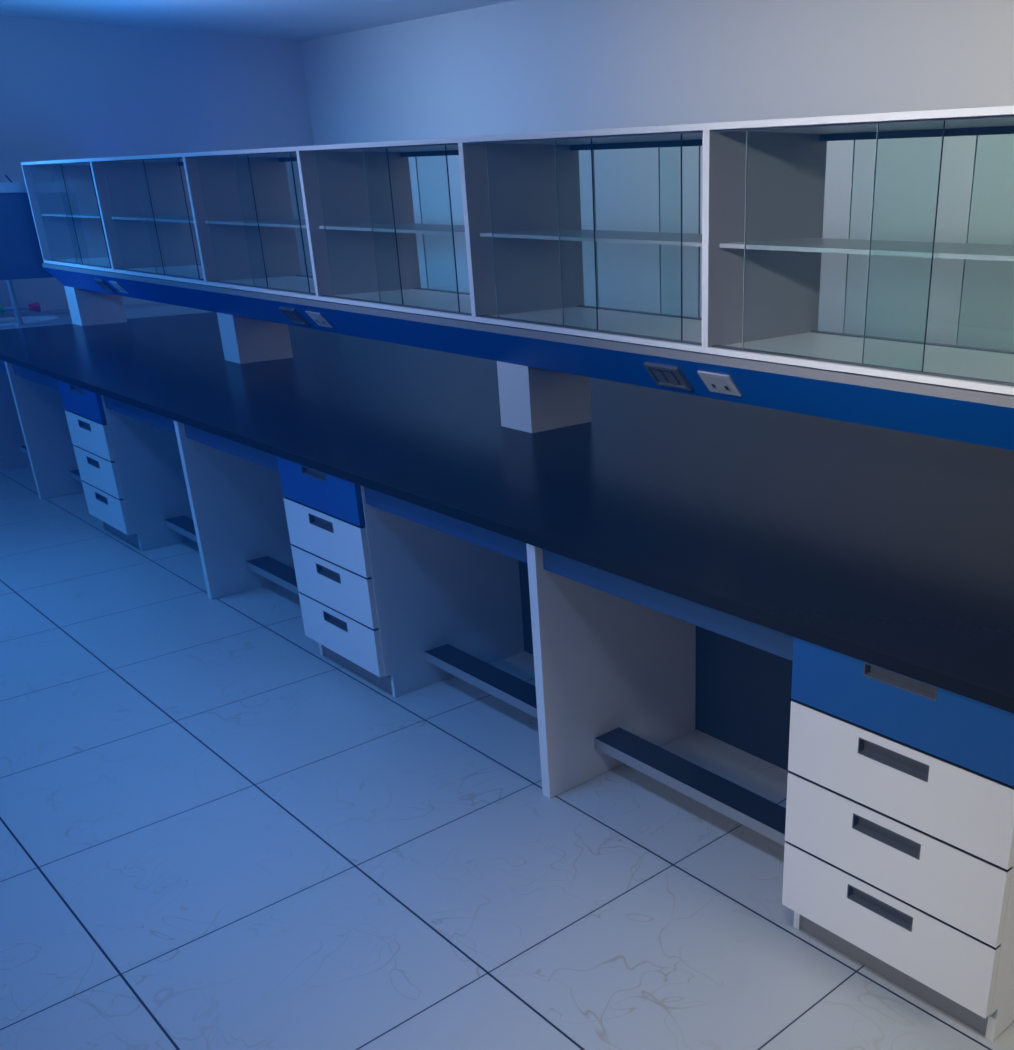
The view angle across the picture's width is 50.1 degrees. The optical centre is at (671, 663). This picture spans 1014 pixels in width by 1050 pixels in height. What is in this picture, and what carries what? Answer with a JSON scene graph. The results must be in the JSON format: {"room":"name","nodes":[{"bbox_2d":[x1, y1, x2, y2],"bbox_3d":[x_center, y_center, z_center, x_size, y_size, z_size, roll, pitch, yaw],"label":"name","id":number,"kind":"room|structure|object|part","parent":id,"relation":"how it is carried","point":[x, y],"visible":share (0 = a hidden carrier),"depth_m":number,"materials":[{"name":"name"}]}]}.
{"room":"laboratory","nodes":[
{"label":"laboratory","id":0,"kind":"room"},
{"bbox_2d":[0,15,313,313],"bbox_3d":[-5.559,-2.687,6.782,7.430,2.715,0.100,-22,32,-40],"label":"wall","id":1,"kind":"structure","parent":0,"point":[69,89],"depth_m":7.81,"materials":[{"name":"paint"}]},
{"bbox_2d":[0,302,170,317],"bbox_3d":[-4.423,-2.638,7.944,2.300,0.024,0.015,-22,32,-40],"label":"backsplash","id":2,"kind":"structure","parent":1,"relation":"attached to","point":[153,303],"depth_m":7.85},
{"bbox_2d":[0,0,513,40],"bbox_3d":[-1.431,-2.279,2.390,7.430,0.100,11.850,-22,32,-40],"label":"ceiling","id":3,"kind":"structure","parent":0,"point":[295,20],"depth_m":7.11,"materials":[{"name":"paint"}]},
{"bbox_2d":[0,466,1013,1049],"bbox_3d":[-1.414,0.288,3.547,7.430,0.100,11.850,-22,32,-40],"label":"floor","id":4,"kind":"structure","parent":0,"point":[217,832],"depth_m":2.87,"materials":[{"name":"tile"}]},
{"bbox_2d":[0,369,30,470],"bbox_3d":[-4.237,-1.720,6.962,0.626,0.788,0.310,-22,32,-40],"label":"panel","id":5,"kind":"object","parent":4,"relation":"on","point":[11,435],"visible":0.18,"depth_m":6.83,"materials":[{"name":"white laminate"}]},
{"bbox_2d":[4,361,83,498],"bbox_3d":[-3.478,-1.412,6.266,0.620,0.788,0.036,-22,32,-40],"label":"panel","id":6,"kind":"object","parent":4,"relation":"on","point":[40,408],"visible":0.43,"depth_m":6.14,"materials":[{"name":"white laminate"}]},
{"bbox_2d":[20,446,27,454],"bbox_3d":[-3.864,-1.272,6.631,0.102,0.033,0.901,-22,32,-40],"label":"rail","id":7,"kind":"object","parent":6,"relation":"attached to","point":[23,449],"visible":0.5,"depth_m":6.85,"materials":[{"name":"metal"}]},
{"bbox_2d":[68,470,82,482],"bbox_3d":[-3.211,-1.006,6.030,0.102,0.033,0.879,-22,32,-40],"label":"rail","id":8,"kind":"object","parent":6,"relation":"attached to","point":[74,474],"visible":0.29,"depth_m":6.22,"materials":[{"name":"laminate"}]},
{"bbox_2d":[0,302,211,329],"bbox_3d":[-4.122,-2.143,7.836,2.300,0.840,0.864,-22,32,-40],"label":"counter","id":9,"kind":"object","parent":4,"relation":"on","point":[154,309],"visible":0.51,"depth_m":7.74,"materials":[{"name":"white ceramic"}]},
{"bbox_2d":[0,280,40,326],"bbox_3d":[-4.407,-2.495,7.069,0.280,0.483,0.187,-22,32,-40],"label":"tap","id":10,"kind":"object","parent":9,"relation":"on","point":[35,307],"visible":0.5,"depth_m":7.08,"materials":[{"name":"silver metal"}]},
{"bbox_3d":[-4.440,-2.328,7.015,0.065,0.068,0.068,-22,32,-40],"label":"knob","id":11,"kind":"part","parent":10,"relation":"part of","materials":[{"name":"green plastic"}]},
{"bbox_3d":[-4.413,-2.543,7.054,0.032,0.383,0.169,-22,32,-40],"label":"spout","id":12,"kind":"part","parent":10,"relation":"part of","materials":[{"name":"silver metal"}]},
{"bbox_3d":[-4.364,-2.355,7.086,0.170,0.035,0.040,-22,32,-40],"label":"valve arm","id":13,"kind":"part","parent":10,"relation":"part of"},
{"bbox_3d":[-4.288,-2.391,7.153,0.065,0.068,0.068,-22,32,-40],"label":"knob","id":14,"kind":"part","parent":10,"relation":"part of","materials":[{"name":"red plastic"}]},
{"bbox_2d":[0,175,53,279],"bbox_3d":[-4.035,-2.762,7.112,0.940,0.915,0.093,-22,32,-40],"label":"cabinet","id":15,"kind":"object","parent":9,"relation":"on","point":[21,257],"visible":0.14,"depth_m":6.86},
{"bbox_2d":[0,316,62,325],"bbox_3d":[-4.602,-2.273,7.388,0.726,0.201,0.440,-22,32,-40],"label":"basin","id":16,"kind":"object","parent":9,"relation":"in","point":[8,321],"depth_m":7.52,"materials":[{"name":"ceramic"}]},
{"bbox_2d":[57,380,192,550],"bbox_3d":[-2.656,-1.074,5.505,0.626,0.788,0.543,-22,32,-40],"label":"drawer unit","id":17,"kind":"object","parent":4,"relation":"on","point":[131,472],"visible":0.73,"depth_m":5.26,"materials":[{"name":"white laminate"}]},
{"bbox_3d":[-2.876,-1.329,5.159,0.021,0.029,0.169,-22,32,-40],"label":"handle","id":18,"kind":"part","parent":17,"relation":"part of","materials":[{"name":"grey metal"}]},
{"bbox_3d":[-2.873,-1.277,5.180,0.020,0.146,0.541,-22,32,-40],"label":"drawer","id":19,"kind":"part","parent":17,"relation":"part of","materials":[{"name":"blue laminate"}]},
{"bbox_3d":[-2.875,-1.170,5.230,0.021,0.037,0.169,-22,32,-40],"label":"handle","id":20,"kind":"part","parent":17,"relation":"part of","materials":[{"name":"grey metal"}]},
{"bbox_3d":[-2.872,-1.126,5.248,0.020,0.171,0.541,-22,32,-40],"label":"drawer","id":21,"kind":"part","parent":17,"relation":"part of","materials":[{"name":"white laminate"}]},
{"bbox_3d":[-2.874,-1.002,5.306,0.021,0.037,0.169,-22,32,-40],"label":"handle","id":22,"kind":"part","parent":17,"relation":"part of","materials":[{"name":"grey metal"}]},
{"bbox_3d":[-2.870,-0.959,5.323,0.020,0.178,0.541,-22,32,-40],"label":"drawer","id":23,"kind":"part","parent":17,"relation":"part of","materials":[{"name":"white laminate"}]},
{"bbox_3d":[-2.873,-0.836,5.381,0.021,0.037,0.169,-22,32,-40],"label":"handle","id":24,"kind":"part","parent":17,"relation":"part of","materials":[{"name":"grey metal"}]},
{"bbox_3d":[-2.869,-0.792,5.399,0.020,0.173,0.541,-22,32,-40],"label":"drawer","id":25,"kind":"part","parent":17,"relation":"part of","materials":[{"name":"white laminate"}]},
{"bbox_3d":[-2.464,-1.002,5.341,0.604,0.788,0.018,-22,32,-40],"label":"panel","id":26,"kind":"part","parent":17,"relation":"part of","materials":[{"name":"white laminate"}]},
{"bbox_2d":[173,420,294,599],"bbox_3d":[-1.822,-0.735,4.740,0.620,0.788,0.036,-22,32,-40],"label":"panel","id":27,"kind":"object","parent":4,"relation":"on","point":[237,505],"visible":0.46,"depth_m":4.66,"materials":[{"name":"white laminate"}]},
{"bbox_2d":[164,515,196,541],"bbox_3d":[-2.205,-0.594,5.102,0.102,0.033,0.891,-22,32,-40],"label":"rail","id":28,"kind":"object","parent":27,"relation":"attached to","point":[183,525],"visible":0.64,"depth_m":5.27,"materials":[{"name":"laminate"}]},
{"bbox_2d":[246,556,298,594],"bbox_3d":[-1.550,-0.326,4.498,0.102,0.033,0.895,-22,32,-40],"label":"rail","id":29,"kind":"object","parent":27,"relation":"attached to","point":[279,573],"visible":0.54,"depth_m":4.63,"materials":[{"name":"laminate"}]},
{"bbox_2d":[277,456,524,696],"bbox_3d":[-0.990,-0.393,3.968,0.626,0.788,0.543,-22,32,-40],"label":"drawer unit","id":30,"kind":"object","parent":4,"relation":"on","point":[379,590],"visible":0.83,"depth_m":3.77,"materials":[{"name":"white laminate"}]},
{"bbox_3d":[-1.210,-0.647,3.622,0.021,0.029,0.169,-22,32,-40],"label":"handle","id":31,"kind":"part","parent":30,"relation":"part of","materials":[{"name":"grey metal"}]},
{"bbox_3d":[-1.209,-0.488,3.694,0.021,0.037,0.169,-22,32,-40],"label":"handle","id":32,"kind":"part","parent":30,"relation":"part of","materials":[{"name":"grey metal"}]},
{"bbox_3d":[-1.206,-0.596,3.643,0.020,0.146,0.541,-22,32,-40],"label":"drawer","id":33,"kind":"part","parent":30,"relation":"part of","materials":[{"name":"blue laminate"}]},
{"bbox_3d":[-1.167,-0.471,4.146,0.604,0.788,0.018,-22,32,-40],"label":"panel","id":34,"kind":"part","parent":30,"relation":"part of","materials":[{"name":"white laminate"}]},
{"bbox_3d":[-1.205,-0.444,3.712,0.020,0.171,0.541,-22,32,-40],"label":"drawer","id":35,"kind":"part","parent":30,"relation":"part of","materials":[{"name":"white laminate"}]},
{"bbox_3d":[-1.208,-0.321,3.769,0.021,0.037,0.169,-22,32,-40],"label":"handle","id":36,"kind":"part","parent":30,"relation":"part of","materials":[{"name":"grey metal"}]},
{"bbox_3d":[-1.204,-0.278,3.787,0.020,0.178,0.541,-22,32,-40],"label":"drawer","id":37,"kind":"part","parent":30,"relation":"part of","materials":[{"name":"white laminate"}]},
{"bbox_3d":[-1.206,-0.154,3.845,0.021,0.037,0.169,-22,32,-40],"label":"handle","id":38,"kind":"part","parent":30,"relation":"part of","materials":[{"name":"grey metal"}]},
{"bbox_3d":[-1.203,-0.110,3.862,0.020,0.173,0.541,-22,32,-40],"label":"drawer","id":39,"kind":"part","parent":30,"relation":"part of","materials":[{"name":"white laminate"}]},
{"bbox_3d":[-0.797,-0.320,3.805,0.604,0.788,0.018,-22,32,-40],"label":"panel","id":40,"kind":"part","parent":30,"relation":"part of","materials":[{"name":"white laminate"}]},
{"bbox_2d":[526,543,695,798],"bbox_3d":[-0.156,-0.053,3.203,0.620,0.788,0.036,-22,32,-40],"label":"panel","id":41,"kind":"object","parent":4,"relation":"on","point":[604,662],"visible":0.66,"depth_m":3.16,"materials":[{"name":"white laminate"}]},
{"bbox_2d":[424,644,537,718],"bbox_3d":[-0.538,0.088,3.566,0.102,0.033,0.891,-22,32,-40],"label":"rail","id":42,"kind":"object","parent":41,"relation":"attached to","point":[514,691],"visible":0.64,"depth_m":3.63,"materials":[{"name":"laminate"}]},
{"bbox_2d":[594,727,786,845],"bbox_3d":[0.114,0.355,2.964,0.102,0.033,0.889,-22,32,-40],"label":"footrest","id":43,"kind":"object","parent":41,"relation":"attached to","point":[752,810],"visible":0.64,"depth_m":2.98,"materials":[{"name":"laminate"}]},
{"bbox_2d":[518,560,793,771],"bbox_3d":[-1.105,-0.958,5.224,1.145,0.788,7.350,-22,32,-40],"label":"panel","id":44,"kind":"object","parent":4,"relation":"on","point":[743,699],"visible":0.02,"depth_m":3.35,"materials":[{"name":"blue"}]},
{"bbox_2d":[0,312,1013,712],"bbox_3d":[-1.319,-1.246,4.865,1.820,0.034,7.450,-22,32,-40],"label":"countertop","id":45,"kind":"structure","parent":44,"relation":"on","point":[893,550],"depth_m":3.36,"materials":[{"name":"black plastic"}]},
{"bbox_2d":[0,360,6,370],"bbox_3d":[-4.005,-1.791,6.248,0.018,0.076,0.900,-22,32,-40],"label":"rail","id":46,"kind":"object","parent":45,"relation":"attached to","point":[2,363],"visible":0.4,"depth_m":6.06,"materials":[{"name":"laminate"}]},
{"bbox_2d":[12,364,59,390],"bbox_3d":[-3.353,-1.524,5.646,0.018,0.076,0.878,-22,32,-40],"label":"rail","id":47,"kind":"object","parent":45,"relation":"attached to","point":[42,379],"visible":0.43,"depth_m":5.66,"materials":[{"name":"laminate"}]},
{"bbox_2d":[64,286,126,325],"bbox_3d":[-3.874,-2.416,7.164,0.290,0.241,0.189,-22,32,-40],"label":"pedestal","id":48,"kind":"object","parent":45,"relation":"on","point":[86,307],"visible":0.76,"depth_m":7.09,"materials":[{"name":"laminate"}]},
{"bbox_2d":[104,396,175,433],"bbox_3d":[-2.346,-1.112,4.719,0.018,0.076,0.890,-22,32,-40],"label":"rail","id":49,"kind":"object","parent":45,"relation":"attached to","point":[148,417],"visible":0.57,"depth_m":4.72,"materials":[{"name":"laminate"}]},
{"bbox_2d":[184,424,278,471],"bbox_3d":[-1.692,-0.844,4.115,0.018,0.076,0.894,-22,32,-40],"label":"rail","id":50,"kind":"object","parent":45,"relation":"attached to","point":[251,454],"visible":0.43,"depth_m":4.11,"materials":[{"name":"laminate"}]},
{"bbox_2d":[217,313,292,363],"bbox_3d":[-2.198,-1.730,5.619,0.290,0.241,0.189,-22,32,-40],"label":"pedestal","id":51,"kind":"object","parent":45,"relation":"on","point":[244,340],"visible":0.76,"depth_m":5.54,"materials":[{"name":"laminate"}]},
{"bbox_2d":[364,487,527,562],"bbox_3d":[-0.680,-0.430,3.182,0.018,0.076,0.890,-22,32,-40],"label":"rail","id":52,"kind":"object","parent":45,"relation":"attached to","point":[499,543],"visible":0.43,"depth_m":3.15,"materials":[{"name":"laminate"}]},
{"bbox_2d":[497,361,590,432],"bbox_3d":[-0.481,-1.028,4.035,0.290,0.241,0.189,-22,32,-40],"label":"support","id":53,"kind":"object","parent":45,"relation":"on","point":[532,400],"visible":0.76,"depth_m":3.96,"materials":[{"name":"laminate"}]},
{"bbox_2d":[42,263,1013,450],"bbox_3d":[-1.337,-1.557,4.743,0.508,0.152,7.357,-22,32,-40],"label":"outlet panel","id":54,"kind":"object","parent":53,"relation":"on","point":[985,418],"visible":0.48,"depth_m":3.35,"materials":[{"name":"blue metal"}]},
{"bbox_2d":[21,158,112,271],"bbox_3d":[-3.457,-2.762,6.544,0.508,0.591,1.239,-22,32,-40],"label":"display cabinet","id":55,"kind":"object","parent":54,"relation":"on","point":[62,194],"visible":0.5,"depth_m":6.86,"materials":[{"name":"laminate"}]},
{"bbox_3d":[-3.459,-3.024,6.426,0.508,0.016,1.239,-22,32,-40],"label":"panel","id":56,"kind":"part","parent":55,"relation":"part of","materials":[{"name":"laminate"}]},
{"bbox_2d":[42,213,100,217],"bbox_3d":[-3.457,-2.754,6.547,0.417,0.011,1.216,-22,32,-40],"label":"shelf","id":57,"kind":"object","parent":55,"relation":"attached to","point":[44,215],"depth_m":6.60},
{"bbox_3d":[-3.455,-2.500,6.662,0.508,0.016,1.239,-22,32,-40],"label":"panel","id":58,"kind":"part","parent":55,"relation":"part of","materials":[{"name":"laminate"}]},
{"bbox_2d":[93,278,115,292],"bbox_3d":[-3.406,-2.268,6.393,0.071,0.078,0.145,-22,32,-40],"label":"socket","id":59,"kind":"object","parent":54,"relation":"attached to","point":[102,283],"visible":1,"depth_m":6.38,"materials":[{"name":"black plastic"}]},
{"bbox_2d":[109,281,128,293],"bbox_3d":[-3.239,-2.203,6.239,0.060,0.067,0.127,-22,32,-40],"label":"outlet","id":60,"kind":"object","parent":54,"relation":"attached to","point":[116,285],"visible":1,"depth_m":6.22,"materials":[{"name":"white plastic"}]},
{"bbox_2d":[90,153,205,284],"bbox_3d":[-2.577,-2.402,5.732,0.508,0.591,1.261,-22,32,-40],"label":"display cabinet","id":61,"kind":"object","parent":54,"relation":"on","point":[145,203],"visible":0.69,"depth_m":6.08,"materials":[{"name":"laminate"}]},
{"bbox_3d":[-2.578,-2.664,5.614,0.508,0.016,1.261,-22,32,-40],"label":"panel","id":62,"kind":"part","parent":61,"relation":"part of","materials":[{"name":"laminate"}]},
{"bbox_2d":[111,215,193,222],"bbox_3d":[-2.576,-2.394,5.736,0.417,0.011,1.237,-22,32,-40],"label":"shelf","id":63,"kind":"object","parent":61,"relation":"attached to","point":[114,218],"depth_m":5.94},
{"bbox_3d":[-2.575,-2.140,5.850,0.508,0.016,1.261,-22,32,-40],"label":"panel","id":64,"kind":"part","parent":61,"relation":"part of","materials":[{"name":"laminate"}]},
{"bbox_2d":[183,146,317,299],"bbox_3d":[-1.733,-2.057,4.954,0.508,0.591,1.135,-22,32,-40],"label":"display cabinet","id":65,"kind":"object","parent":54,"relation":"on","point":[245,223],"visible":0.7,"depth_m":5.26,"materials":[{"name":"laminate"}]},
{"bbox_3d":[-1.734,-2.318,4.836,0.508,0.016,1.135,-22,32,-40],"label":"panel","id":66,"kind":"part","parent":65,"relation":"part of","materials":[{"name":"laminate"}]},
{"bbox_2d":[205,219,305,227],"bbox_3d":[-1.732,-2.049,4.957,0.417,0.011,1.112,-22,32,-40],"label":"shelf","id":67,"kind":"object","parent":65,"relation":"attached to","point":[213,223],"depth_m":5.08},
{"bbox_3d":[-1.731,-1.795,5.072,0.508,0.016,1.135,-22,32,-40],"label":"panel","id":68,"kind":"part","parent":65,"relation":"part of","materials":[{"name":"laminate"}]},
{"bbox_2d":[278,307,309,325],"bbox_3d":[-1.716,-1.577,4.834,0.071,0.078,0.145,-22,32,-40],"label":"socket","id":69,"kind":"object","parent":54,"relation":"attached to","point":[293,315],"visible":1,"depth_m":4.82,"materials":[{"name":"black plastic"}]},
{"bbox_2d":[305,311,332,327],"bbox_3d":[-1.549,-1.512,4.680,0.060,0.067,0.127,-22,32,-40],"label":"outlet","id":70,"kind":"object","parent":54,"relation":"attached to","point":[318,318],"visible":1,"depth_m":4.67,"materials":[{"name":"white plastic"}]},
{"bbox_2d":[297,137,473,320],"bbox_3d":[-0.930,-1.728,4.214,0.508,0.591,1.143,-22,32,-40],"label":"display cabinet","id":71,"kind":"object","parent":54,"relation":"on","point":[358,200],"visible":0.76,"depth_m":4.51,"materials":[{"name":"laminate"}]},
{"bbox_3d":[-1.328,-1.891,4.581,0.504,0.558,0.012,-22,32,-40],"label":"panel","id":72,"kind":"part","parent":71,"relation":"part of","materials":[{"name":"laminate"}]},
{"bbox_3d":[-0.932,-1.990,4.096,0.508,0.016,1.143,-22,32,-40],"label":"panel","id":73,"kind":"part","parent":71,"relation":"part of","materials":[{"name":"laminate"}]},
{"bbox_2d":[319,223,464,235],"bbox_3d":[-0.930,-1.721,4.217,0.417,0.011,1.120,-22,32,-40],"label":"shelf","id":74,"kind":"object","parent":71,"relation":"attached to","point":[331,228],"depth_m":4.31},
{"bbox_3d":[-0.928,-1.467,4.332,0.508,0.016,1.143,-22,32,-40],"label":"panel","id":75,"kind":"part","parent":71,"relation":"part of","materials":[{"name":"laminate"}]},
{"bbox_2d":[460,123,705,352],"bbox_3d":[-0.127,-1.400,3.473,0.508,0.591,1.136,-22,32,-40],"label":"wall cabinet","id":76,"kind":"object","parent":54,"relation":"on","point":[525,234],"visible":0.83,"depth_m":3.73,"materials":[{"name":"laminate"}]},
{"bbox_3d":[-0.523,-1.562,3.838,0.504,0.558,0.012,-22,32,-40],"label":"panel","id":77,"kind":"part","parent":76,"relation":"part of","materials":[{"name":"laminate"}]},
{"bbox_3d":[-0.129,-1.662,3.355,0.508,0.016,1.136,-22,32,-40],"label":"panel","id":78,"kind":"part","parent":76,"relation":"part of","materials":[{"name":"laminate"}]},
{"bbox_3d":[-0.126,-1.138,3.591,0.508,0.016,1.136,-22,32,-40],"label":"panel","id":79,"kind":"part","parent":76,"relation":"part of","materials":[{"name":"laminate"}]},
{"bbox_2d":[480,229,701,246],"bbox_3d":[-0.127,-1.392,3.477,0.417,0.011,1.112,-22,32,-40],"label":"shelf","id":80,"kind":"object","parent":76,"relation":"attached to","point":[500,235],"depth_m":3.50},
{"bbox_2d":[643,362,692,390],"bbox_3d":[-0.012,-0.880,3.263,0.071,0.078,0.145,-22,32,-40],"label":"socket","id":81,"kind":"object","parent":54,"relation":"attached to","point":[663,375],"visible":1,"depth_m":3.26,"materials":[{"name":"plastic"}]},
{"bbox_2d":[697,371,741,395],"bbox_3d":[0.140,-0.821,3.123,0.060,0.067,0.127,-22,32,-40],"label":"outlet","id":82,"kind":"object","parent":54,"relation":"attached to","point":[715,382],"visible":1,"depth_m":3.11,"materials":[{"name":"white plastic"}]},
{"bbox_2d":[705,106,1013,394],"bbox_3d":[0.716,-1.055,2.696,0.508,0.591,1.259,-22,32,-40],"label":"wall cabinet","id":83,"kind":"object","parent":54,"relation":"on","point":[765,245],"visible":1,"depth_m":2.98,"materials":[{"name":"laminate"}]},
{"bbox_3d":[0.277,-1.235,3.100,0.504,0.558,0.012,-22,32,-40],"label":"panel","id":84,"kind":"part","parent":83,"relation":"part of","materials":[{"name":"laminate"}]},
{"bbox_3d":[0.718,-0.793,2.814,0.508,0.016,1.259,-22,32,-40],"label":"panel","id":85,"kind":"part","parent":83,"relation":"part of","materials":[{"name":"laminate"}]},
{"bbox_3d":[0.715,-1.317,2.578,0.508,0.016,1.259,-22,32,-40],"label":"panel","id":86,"kind":"part","parent":83,"relation":"part of","materials":[{"name":"laminate"}]},
{"bbox_2d":[720,238,1013,261],"bbox_3d":[0.717,-1.047,2.699,0.417,0.011,1.236,-22,32,-40],"label":"shelf","id":87,"kind":"object","parent":83,"relation":"attached to","point":[993,252],"depth_m":2.78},
{"bbox_2d":[543,549,793,660],"bbox_3d":[-0.027,-0.164,2.580,0.018,0.076,0.888,-22,32,-40],"label":"rail","id":88,"kind":"object","parent":45,"relation":"attached to","point":[772,641],"visible":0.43,"depth_m":2.54,"materials":[{"name":"laminate"}]},
{"bbox_2d":[782,637,1013,1041],"bbox_3d":[0.672,0.287,2.436,0.626,0.788,0.543,-22,32,-40],"label":"drawer unit","id":89,"kind":"object","parent":4,"relation":"on","point":[899,846],"visible":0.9,"depth_m":2.20,"materials":[{"name":"white laminate"}]},
{"bbox_3d":[0.495,0.208,2.613,0.604,0.788,0.018,-22,32,-40],"label":"panel","id":90,"kind":"part","parent":89,"relation":"part of","materials":[{"name":"white laminate"}]},
{"bbox_3d":[0.456,0.526,2.312,0.021,0.037,0.169,-22,32,-40],"label":"handle","id":91,"kind":"part","parent":89,"relation":"part of","materials":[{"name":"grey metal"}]},
{"bbox_3d":[0.455,0.359,2.237,0.021,0.037,0.169,-22,32,-40],"label":"handle","id":92,"kind":"part","parent":89,"relation":"part of","materials":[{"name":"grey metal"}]},
{"bbox_3d":[0.460,0.570,2.330,0.020,0.173,0.541,-22,32,-40],"label":"drawer","id":93,"kind":"part","parent":89,"relation":"part of","materials":[{"name":"white laminate"}]},
{"bbox_3d":[0.454,0.192,2.161,0.021,0.037,0.169,-22,32,-40],"label":"handle","id":94,"kind":"part","parent":89,"relation":"part of","materials":[{"name":"grey metal"}]},
{"bbox_3d":[0.458,0.402,2.254,0.020,0.178,0.541,-22,32,-40],"label":"drawer","id":95,"kind":"part","parent":89,"relation":"part of","materials":[{"name":"white laminate"}]},
{"bbox_3d":[0.453,0.032,2.089,0.021,0.029,0.169,-22,32,-40],"label":"handle","id":96,"kind":"part","parent":89,"relation":"part of","materials":[{"name":"grey metal"}]},
{"bbox_3d":[0.457,0.236,2.179,0.020,0.171,0.541,-22,32,-40],"label":"drawer","id":97,"kind":"part","parent":89,"relation":"part of","materials":[{"name":"white laminate"}]},
{"bbox_3d":[0.456,0.084,2.111,0.020,0.146,0.541,-22,32,-40],"label":"drawer","id":98,"kind":"part","parent":89,"relation":"part of","materials":[{"name":"blue laminate"}]},
{"bbox_3d":[0.865,0.360,2.272,0.604,0.788,0.018,-22,32,-40],"label":"panel","id":99,"kind":"part","parent":89,"relation":"part of","materials":[{"name":"white laminate"}]},
{"bbox_2d":[301,0,1013,350],"bbox_3d":[1.216,-2.056,5.282,0.100,2.715,11.750,-22,32,-40],"label":"wall","id":100,"kind":"structure","parent":0,"point":[516,66],"depth_m":5.85,"materials":[{"name":"paint"}]}
]}

